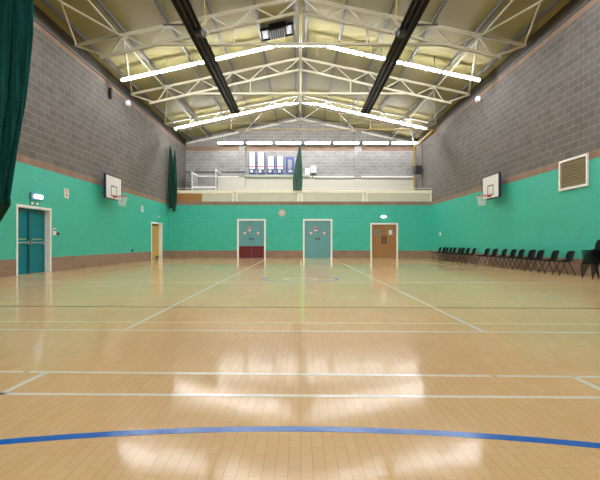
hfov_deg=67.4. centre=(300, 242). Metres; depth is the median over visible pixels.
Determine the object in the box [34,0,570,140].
ceiling
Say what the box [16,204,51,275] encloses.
door
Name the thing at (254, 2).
purlin
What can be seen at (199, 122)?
batten
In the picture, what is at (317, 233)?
door
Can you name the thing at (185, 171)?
conduit
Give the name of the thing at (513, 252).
plastic chair
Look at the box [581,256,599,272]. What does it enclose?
plastic chair
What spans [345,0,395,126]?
purlin
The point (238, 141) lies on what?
batten
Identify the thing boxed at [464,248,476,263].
plastic chair
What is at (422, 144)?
conduit
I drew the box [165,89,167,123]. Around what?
brace
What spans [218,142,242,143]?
diffuser
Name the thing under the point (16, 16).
curtain
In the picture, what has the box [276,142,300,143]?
diffuser
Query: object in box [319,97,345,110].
batten
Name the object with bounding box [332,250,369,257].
baseboard
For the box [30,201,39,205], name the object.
exit sign
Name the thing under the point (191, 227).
wall
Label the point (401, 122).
batten
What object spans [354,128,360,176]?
pilaster
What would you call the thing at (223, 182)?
wall panel
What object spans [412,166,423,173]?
loudspeaker
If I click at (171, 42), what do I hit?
roof truss
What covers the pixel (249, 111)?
diffuser
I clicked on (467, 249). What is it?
plastic chair
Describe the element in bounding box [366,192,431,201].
balcony railing
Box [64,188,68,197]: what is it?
number sign
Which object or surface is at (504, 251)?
plastic chair
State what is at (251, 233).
door
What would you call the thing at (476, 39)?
brace
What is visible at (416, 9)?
heater
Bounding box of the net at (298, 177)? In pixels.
[293,145,302,190]
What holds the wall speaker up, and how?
attached to the wall at (70, 122)
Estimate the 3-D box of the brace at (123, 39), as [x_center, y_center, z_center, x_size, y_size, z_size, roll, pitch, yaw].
[-7.625,-7.668,19.925,0.070,0.387,5.823,0,0,-18]
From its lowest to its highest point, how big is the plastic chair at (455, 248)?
0.770 m
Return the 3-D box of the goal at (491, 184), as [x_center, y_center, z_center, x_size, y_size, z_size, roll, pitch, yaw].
[8.269,-2.279,19.500,1.124,1.323,1.380,0,0,-38]
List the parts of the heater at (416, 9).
bracket arm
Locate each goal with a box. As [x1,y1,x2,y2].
[102,173,127,206]
[476,172,501,205]
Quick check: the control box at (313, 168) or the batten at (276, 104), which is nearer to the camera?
the batten at (276, 104)
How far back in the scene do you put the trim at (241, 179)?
33.74 m
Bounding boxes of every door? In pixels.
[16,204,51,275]
[151,222,161,259]
[237,219,265,257]
[303,219,331,257]
[370,223,397,257]
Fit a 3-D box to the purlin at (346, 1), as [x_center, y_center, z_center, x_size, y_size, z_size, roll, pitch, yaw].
[1.750,-9.127,15.150,0.130,0.200,37.500,0,0,0]
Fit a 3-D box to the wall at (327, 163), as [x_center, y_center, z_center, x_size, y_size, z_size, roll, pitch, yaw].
[0.000,-6.115,34.050,17.300,7.030,0.300,0,0,0]
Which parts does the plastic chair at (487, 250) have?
backrest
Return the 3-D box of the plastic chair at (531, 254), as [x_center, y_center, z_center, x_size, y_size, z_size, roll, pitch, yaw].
[8.234,0.621,16.360,0.547,0.770,0.466,0,0,-2]
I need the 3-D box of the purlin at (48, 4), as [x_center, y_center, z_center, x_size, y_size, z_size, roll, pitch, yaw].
[-8.200,-7.753,15.150,0.130,0.200,37.500,0,0,0]
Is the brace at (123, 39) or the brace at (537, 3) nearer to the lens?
the brace at (537, 3)
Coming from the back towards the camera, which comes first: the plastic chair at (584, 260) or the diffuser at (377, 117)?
the diffuser at (377, 117)
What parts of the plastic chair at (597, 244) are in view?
seat, backrest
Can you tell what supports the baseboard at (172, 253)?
attached to the wall at (191, 227)
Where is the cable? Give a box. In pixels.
[312,175,412,178]
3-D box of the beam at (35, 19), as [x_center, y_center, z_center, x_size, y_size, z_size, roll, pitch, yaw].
[-8.780,-7.265,15.150,0.340,0.090,37.500,0,0,0]
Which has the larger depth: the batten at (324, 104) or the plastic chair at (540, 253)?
the batten at (324, 104)
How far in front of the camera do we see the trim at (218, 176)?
33.80 m
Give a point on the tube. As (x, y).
(300, 1)
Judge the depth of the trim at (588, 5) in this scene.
17.29 m
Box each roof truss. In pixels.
[74,0,526,58]
[130,57,470,104]
[164,95,436,131]
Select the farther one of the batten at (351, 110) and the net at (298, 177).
the net at (298, 177)
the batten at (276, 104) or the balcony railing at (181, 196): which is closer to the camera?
the batten at (276, 104)
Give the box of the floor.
[0,258,599,479]
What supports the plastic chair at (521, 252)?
on the floor
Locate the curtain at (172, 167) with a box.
[168,146,176,210]
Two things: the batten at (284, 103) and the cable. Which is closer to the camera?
the batten at (284, 103)
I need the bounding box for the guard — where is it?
[191,169,220,189]
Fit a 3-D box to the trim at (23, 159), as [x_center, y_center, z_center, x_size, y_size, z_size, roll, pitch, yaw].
[-8.647,-2.605,12.947,0.006,0.230,33.094,0,0,0]
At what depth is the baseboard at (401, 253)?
29.50 m
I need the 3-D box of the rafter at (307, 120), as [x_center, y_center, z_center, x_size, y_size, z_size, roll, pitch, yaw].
[4.300,-8.404,33.820,8.627,1.959,0.120,0,0,0]
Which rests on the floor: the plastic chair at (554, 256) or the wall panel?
the plastic chair at (554, 256)
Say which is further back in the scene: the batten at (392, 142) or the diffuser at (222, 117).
the batten at (392, 142)
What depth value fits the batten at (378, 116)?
28.69 m
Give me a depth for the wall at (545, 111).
17.00 m
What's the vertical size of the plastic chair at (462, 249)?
0.770 m
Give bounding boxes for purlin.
[40,0,191,140]
[95,0,211,136]
[153,0,233,131]
[205,0,254,126]
[253,0,277,121]
[292,1,297,117]
[303,1,308,117]
[323,0,347,121]
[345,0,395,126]
[367,0,447,131]
[389,0,505,136]
[409,0,560,140]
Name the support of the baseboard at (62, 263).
attached to the wall at (70, 122)
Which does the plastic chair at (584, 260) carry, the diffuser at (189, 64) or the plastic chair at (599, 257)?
the plastic chair at (599, 257)
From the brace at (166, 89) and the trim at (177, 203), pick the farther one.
the trim at (177, 203)
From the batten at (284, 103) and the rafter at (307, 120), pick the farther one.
the rafter at (307, 120)
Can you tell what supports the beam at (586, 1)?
on the wall at (545, 111)
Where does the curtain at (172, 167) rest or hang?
hanging from the wire
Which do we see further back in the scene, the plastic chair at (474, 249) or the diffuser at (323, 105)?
the diffuser at (323, 105)
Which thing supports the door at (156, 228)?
in the wall at (70, 122)
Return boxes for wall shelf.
[245,175,309,176]
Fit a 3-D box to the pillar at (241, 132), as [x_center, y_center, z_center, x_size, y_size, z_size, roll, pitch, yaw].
[-4.386,-6.799,33.820,0.444,3.659,0.160,0,0,0]
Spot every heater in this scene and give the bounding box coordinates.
[163,0,239,112]
[361,0,437,112]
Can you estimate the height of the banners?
1.724 m
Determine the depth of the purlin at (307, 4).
21.82 m
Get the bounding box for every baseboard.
[0,259,15,277]
[52,251,150,271]
[162,250,168,258]
[169,250,236,257]
[266,250,302,257]
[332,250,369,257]
[398,250,431,257]
[432,250,599,277]
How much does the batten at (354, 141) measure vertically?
1.707 m
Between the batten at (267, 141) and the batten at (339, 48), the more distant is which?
the batten at (267, 141)
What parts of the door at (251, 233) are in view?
kick panel, kick panel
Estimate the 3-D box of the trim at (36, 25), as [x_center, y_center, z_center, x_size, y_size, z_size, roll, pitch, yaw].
[-8.647,-7.125,15.150,0.006,0.190,37.500,0,0,0]
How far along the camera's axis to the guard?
32.11 m
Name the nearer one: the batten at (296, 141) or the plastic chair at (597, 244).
the plastic chair at (597, 244)
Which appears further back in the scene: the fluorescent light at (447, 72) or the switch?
the fluorescent light at (447, 72)
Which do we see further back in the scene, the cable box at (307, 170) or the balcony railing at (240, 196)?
the cable box at (307, 170)
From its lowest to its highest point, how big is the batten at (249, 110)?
0.925 m
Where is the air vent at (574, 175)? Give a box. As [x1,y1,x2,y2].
[559,153,588,190]
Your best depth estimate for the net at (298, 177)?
29.00 m
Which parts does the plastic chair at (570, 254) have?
seat, backrest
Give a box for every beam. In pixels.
[34,17,185,146]
[415,0,590,146]
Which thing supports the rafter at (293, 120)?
attached to the wall at (327, 163)
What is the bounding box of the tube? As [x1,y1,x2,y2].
[299,0,301,126]
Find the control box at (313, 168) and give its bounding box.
[311,166,315,174]
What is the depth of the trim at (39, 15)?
19.03 m
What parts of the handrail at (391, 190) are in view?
rail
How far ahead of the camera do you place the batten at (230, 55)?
20.14 m
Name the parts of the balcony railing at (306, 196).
rail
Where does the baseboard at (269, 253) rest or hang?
attached to the wall at (191, 227)
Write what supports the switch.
attached to the wall at (70, 122)
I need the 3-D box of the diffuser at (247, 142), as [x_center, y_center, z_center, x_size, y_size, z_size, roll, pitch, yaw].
[-3.038,-7.410,33.350,1.840,0.120,0.120,0,0,0]
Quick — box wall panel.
[218,177,415,201]
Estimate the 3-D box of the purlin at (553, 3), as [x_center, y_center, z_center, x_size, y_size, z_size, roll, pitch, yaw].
[8.200,-7.753,15.150,0.130,0.200,37.500,0,0,0]
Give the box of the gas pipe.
[231,120,433,189]
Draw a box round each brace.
[56,0,122,36]
[59,0,76,45]
[123,39,132,94]
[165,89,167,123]
[433,89,435,123]
[468,39,477,94]
[478,0,544,36]
[524,0,541,45]
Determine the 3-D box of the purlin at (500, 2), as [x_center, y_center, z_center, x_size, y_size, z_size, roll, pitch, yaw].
[6.730,-8.066,15.150,0.130,0.200,37.500,0,0,0]
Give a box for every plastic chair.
[438,247,448,260]
[445,247,456,260]
[450,248,460,261]
[453,248,465,262]
[457,248,470,262]
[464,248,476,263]
[475,248,489,264]
[483,249,498,266]
[491,249,507,267]
[500,249,516,268]
[507,249,524,269]
[517,250,536,270]
[525,250,544,271]
[538,250,560,273]
[552,251,575,275]
[580,240,599,266]
[580,252,599,268]
[581,254,599,270]
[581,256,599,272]
[581,257,599,274]
[581,260,599,277]
[582,262,599,279]
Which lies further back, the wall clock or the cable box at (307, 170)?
the cable box at (307, 170)
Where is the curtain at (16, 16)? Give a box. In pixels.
[0,0,33,221]
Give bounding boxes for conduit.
[185,171,245,171]
[422,144,422,189]
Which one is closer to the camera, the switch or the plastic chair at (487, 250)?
the switch
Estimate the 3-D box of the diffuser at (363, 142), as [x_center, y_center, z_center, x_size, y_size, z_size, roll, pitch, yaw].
[5.558,-7.410,33.350,1.840,0.120,0.120,0,0,0]
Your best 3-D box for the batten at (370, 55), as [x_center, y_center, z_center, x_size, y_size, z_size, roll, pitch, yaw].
[3.750,-8.478,20.200,1.712,0.925,0.135,0,0,0]
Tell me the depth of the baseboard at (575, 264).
16.84 m
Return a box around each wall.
[0,27,185,259]
[169,205,431,249]
[186,115,414,189]
[415,0,599,258]
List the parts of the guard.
panel, rail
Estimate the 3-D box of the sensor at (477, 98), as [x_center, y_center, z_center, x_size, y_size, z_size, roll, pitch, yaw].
[8.471,-6.800,21.300,0.361,0.240,0.240,0,0,0]
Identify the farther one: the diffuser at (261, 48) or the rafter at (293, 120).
the rafter at (293, 120)
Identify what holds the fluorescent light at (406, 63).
hanging from the ceiling
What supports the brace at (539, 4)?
attached to the roof truss
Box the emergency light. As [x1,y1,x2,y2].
[30,192,42,200]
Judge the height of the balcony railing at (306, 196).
0.620 m
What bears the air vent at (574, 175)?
in the wall at (545, 111)
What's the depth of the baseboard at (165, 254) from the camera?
28.82 m
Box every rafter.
[186,118,299,143]
[301,118,406,140]
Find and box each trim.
[16,154,168,204]
[34,4,184,144]
[34,21,185,149]
[176,202,431,204]
[186,146,413,150]
[218,176,415,176]
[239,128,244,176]
[239,177,244,189]
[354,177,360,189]
[415,0,598,149]
[416,0,585,141]
[432,149,599,204]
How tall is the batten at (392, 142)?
0.791 m
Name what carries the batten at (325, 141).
hanging from the ceiling
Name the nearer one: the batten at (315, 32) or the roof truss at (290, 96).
the batten at (315, 32)
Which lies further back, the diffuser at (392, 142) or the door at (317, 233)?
the diffuser at (392, 142)
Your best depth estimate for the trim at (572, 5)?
18.23 m
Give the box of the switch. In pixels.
[53,228,59,234]
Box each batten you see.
[120,70,158,81]
[159,57,197,73]
[174,121,200,128]
[198,52,235,64]
[201,112,227,122]
[218,126,242,143]
[228,103,254,116]
[236,41,274,55]
[247,120,271,143]
[255,97,280,110]
[276,32,324,42]
[276,114,300,143]
[283,102,317,104]
[305,118,329,143]
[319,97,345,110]
[326,36,364,55]
[334,125,358,143]
[346,103,371,116]
[363,131,387,143]
[365,52,402,64]
[373,109,399,122]
[391,139,416,143]
[400,121,426,128]
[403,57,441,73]
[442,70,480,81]
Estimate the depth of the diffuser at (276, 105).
28.69 m
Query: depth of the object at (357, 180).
33.74 m
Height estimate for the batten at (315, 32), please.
0.657 m
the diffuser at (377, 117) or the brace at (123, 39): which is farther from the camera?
the diffuser at (377, 117)
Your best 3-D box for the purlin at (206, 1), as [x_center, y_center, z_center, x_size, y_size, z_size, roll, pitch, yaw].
[-3.420,-8.771,15.150,0.130,0.200,37.500,0,0,0]
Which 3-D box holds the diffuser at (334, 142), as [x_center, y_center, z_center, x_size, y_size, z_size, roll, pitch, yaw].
[3.409,-7.410,33.350,1.840,0.120,0.120,0,0,0]
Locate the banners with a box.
[249,152,293,174]
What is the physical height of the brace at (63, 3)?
0.387 m
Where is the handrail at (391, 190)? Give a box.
[177,188,431,191]
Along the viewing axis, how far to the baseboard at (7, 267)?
13.30 m
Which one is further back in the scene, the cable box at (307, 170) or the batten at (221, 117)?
the cable box at (307, 170)
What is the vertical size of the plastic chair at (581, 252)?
0.770 m
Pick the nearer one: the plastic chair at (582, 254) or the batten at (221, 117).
the plastic chair at (582, 254)
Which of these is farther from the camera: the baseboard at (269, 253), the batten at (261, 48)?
the baseboard at (269, 253)
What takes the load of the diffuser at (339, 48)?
attached to the batten at (339, 48)
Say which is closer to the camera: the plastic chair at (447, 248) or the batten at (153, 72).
the batten at (153, 72)
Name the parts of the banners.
casing, casing, casing, casing, casing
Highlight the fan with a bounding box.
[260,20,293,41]
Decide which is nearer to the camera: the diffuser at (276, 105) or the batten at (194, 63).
the batten at (194, 63)
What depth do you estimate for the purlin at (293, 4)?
21.88 m
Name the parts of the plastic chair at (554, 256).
backrest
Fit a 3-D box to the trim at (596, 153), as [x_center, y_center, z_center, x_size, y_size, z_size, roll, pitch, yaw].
[8.647,-2.605,12.947,0.006,0.230,33.094,0,0,0]
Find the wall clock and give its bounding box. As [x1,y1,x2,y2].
[278,209,285,216]
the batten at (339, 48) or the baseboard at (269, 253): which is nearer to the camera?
the batten at (339, 48)
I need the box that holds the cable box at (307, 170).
[305,168,309,174]
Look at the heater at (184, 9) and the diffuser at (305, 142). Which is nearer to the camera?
the heater at (184, 9)
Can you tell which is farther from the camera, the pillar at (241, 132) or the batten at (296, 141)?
the pillar at (241, 132)
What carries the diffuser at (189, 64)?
attached to the batten at (194, 63)
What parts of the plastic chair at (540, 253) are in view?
backrest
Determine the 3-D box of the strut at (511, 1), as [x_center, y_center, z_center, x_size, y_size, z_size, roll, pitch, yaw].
[6.860,-7.849,20.880,0.070,0.070,25.760,0,0,0]
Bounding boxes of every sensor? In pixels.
[123,100,130,105]
[475,96,482,101]
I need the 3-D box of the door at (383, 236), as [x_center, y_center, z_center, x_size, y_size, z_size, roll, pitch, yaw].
[5.490,-0.158,29.570,1.810,2.315,0.200,0,0,0]
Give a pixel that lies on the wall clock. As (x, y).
(281, 212)
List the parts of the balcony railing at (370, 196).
rail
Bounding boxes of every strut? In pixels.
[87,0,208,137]
[392,0,513,137]
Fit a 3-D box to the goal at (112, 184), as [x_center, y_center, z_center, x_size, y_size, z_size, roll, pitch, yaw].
[-8.269,-2.279,19.850,1.124,1.323,1.380,0,0,-38]
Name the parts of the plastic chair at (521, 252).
backrest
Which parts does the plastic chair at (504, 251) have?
backrest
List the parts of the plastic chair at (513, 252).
backrest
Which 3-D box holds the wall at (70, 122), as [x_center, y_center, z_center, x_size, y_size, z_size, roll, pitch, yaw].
[-8.800,-3.110,15.150,0.300,8.220,37.500,0,0,0]
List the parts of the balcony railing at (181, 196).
rail, infill panel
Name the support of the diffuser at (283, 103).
attached to the batten at (284, 103)
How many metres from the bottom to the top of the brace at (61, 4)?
0.387 m
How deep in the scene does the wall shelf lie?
33.60 m
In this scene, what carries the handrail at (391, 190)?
attached to the balcony railing at (181, 196)
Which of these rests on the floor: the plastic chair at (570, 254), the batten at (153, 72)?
the plastic chair at (570, 254)
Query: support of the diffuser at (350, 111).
attached to the batten at (351, 110)
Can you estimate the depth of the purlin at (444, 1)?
19.67 m
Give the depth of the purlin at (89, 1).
18.87 m
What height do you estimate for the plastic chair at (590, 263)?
0.770 m
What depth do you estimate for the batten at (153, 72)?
20.14 m
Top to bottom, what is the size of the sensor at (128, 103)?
0.240 m
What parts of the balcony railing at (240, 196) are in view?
rail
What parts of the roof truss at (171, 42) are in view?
gusset plate, king post, gusset plate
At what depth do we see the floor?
3.48 m
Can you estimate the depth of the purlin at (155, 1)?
19.73 m
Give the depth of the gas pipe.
28.49 m
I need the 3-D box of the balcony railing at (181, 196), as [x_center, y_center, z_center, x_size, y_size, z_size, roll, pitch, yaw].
[-6.506,-3.030,29.582,4.228,0.620,0.075,0,0,0]
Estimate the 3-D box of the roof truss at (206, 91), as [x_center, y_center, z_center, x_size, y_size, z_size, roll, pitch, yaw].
[0.000,-8.199,22.750,17.183,2.390,0.120,0,0,0]
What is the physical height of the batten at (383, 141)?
1.249 m
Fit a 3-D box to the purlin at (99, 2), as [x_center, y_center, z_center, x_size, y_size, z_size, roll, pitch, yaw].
[-6.730,-8.066,15.150,0.130,0.200,37.500,0,0,0]
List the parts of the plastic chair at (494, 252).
backrest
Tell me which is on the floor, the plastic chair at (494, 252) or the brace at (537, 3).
the plastic chair at (494, 252)
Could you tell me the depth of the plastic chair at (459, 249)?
23.91 m
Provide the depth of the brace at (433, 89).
25.32 m
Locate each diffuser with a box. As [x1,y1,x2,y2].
[160,62,196,72]
[202,116,227,122]
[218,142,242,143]
[230,110,254,116]
[237,46,273,55]
[247,142,271,143]
[256,104,280,110]
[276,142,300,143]
[283,103,317,104]
[305,142,329,143]
[319,104,344,110]
[327,46,363,55]
[334,142,358,143]
[346,110,370,116]
[363,142,387,143]
[373,116,398,122]
[392,142,416,143]
[404,62,440,72]
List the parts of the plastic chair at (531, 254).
backrest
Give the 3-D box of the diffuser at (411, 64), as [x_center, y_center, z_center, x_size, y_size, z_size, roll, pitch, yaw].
[5.480,-7.872,20.200,1.650,0.450,0.125,0,0,0]
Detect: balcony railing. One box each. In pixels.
[177,192,233,201]
[236,192,297,201]
[302,192,363,201]
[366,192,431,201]
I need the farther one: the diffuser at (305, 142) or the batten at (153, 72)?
the diffuser at (305, 142)
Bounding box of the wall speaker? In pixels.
[108,87,112,98]
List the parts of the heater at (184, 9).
bracket arm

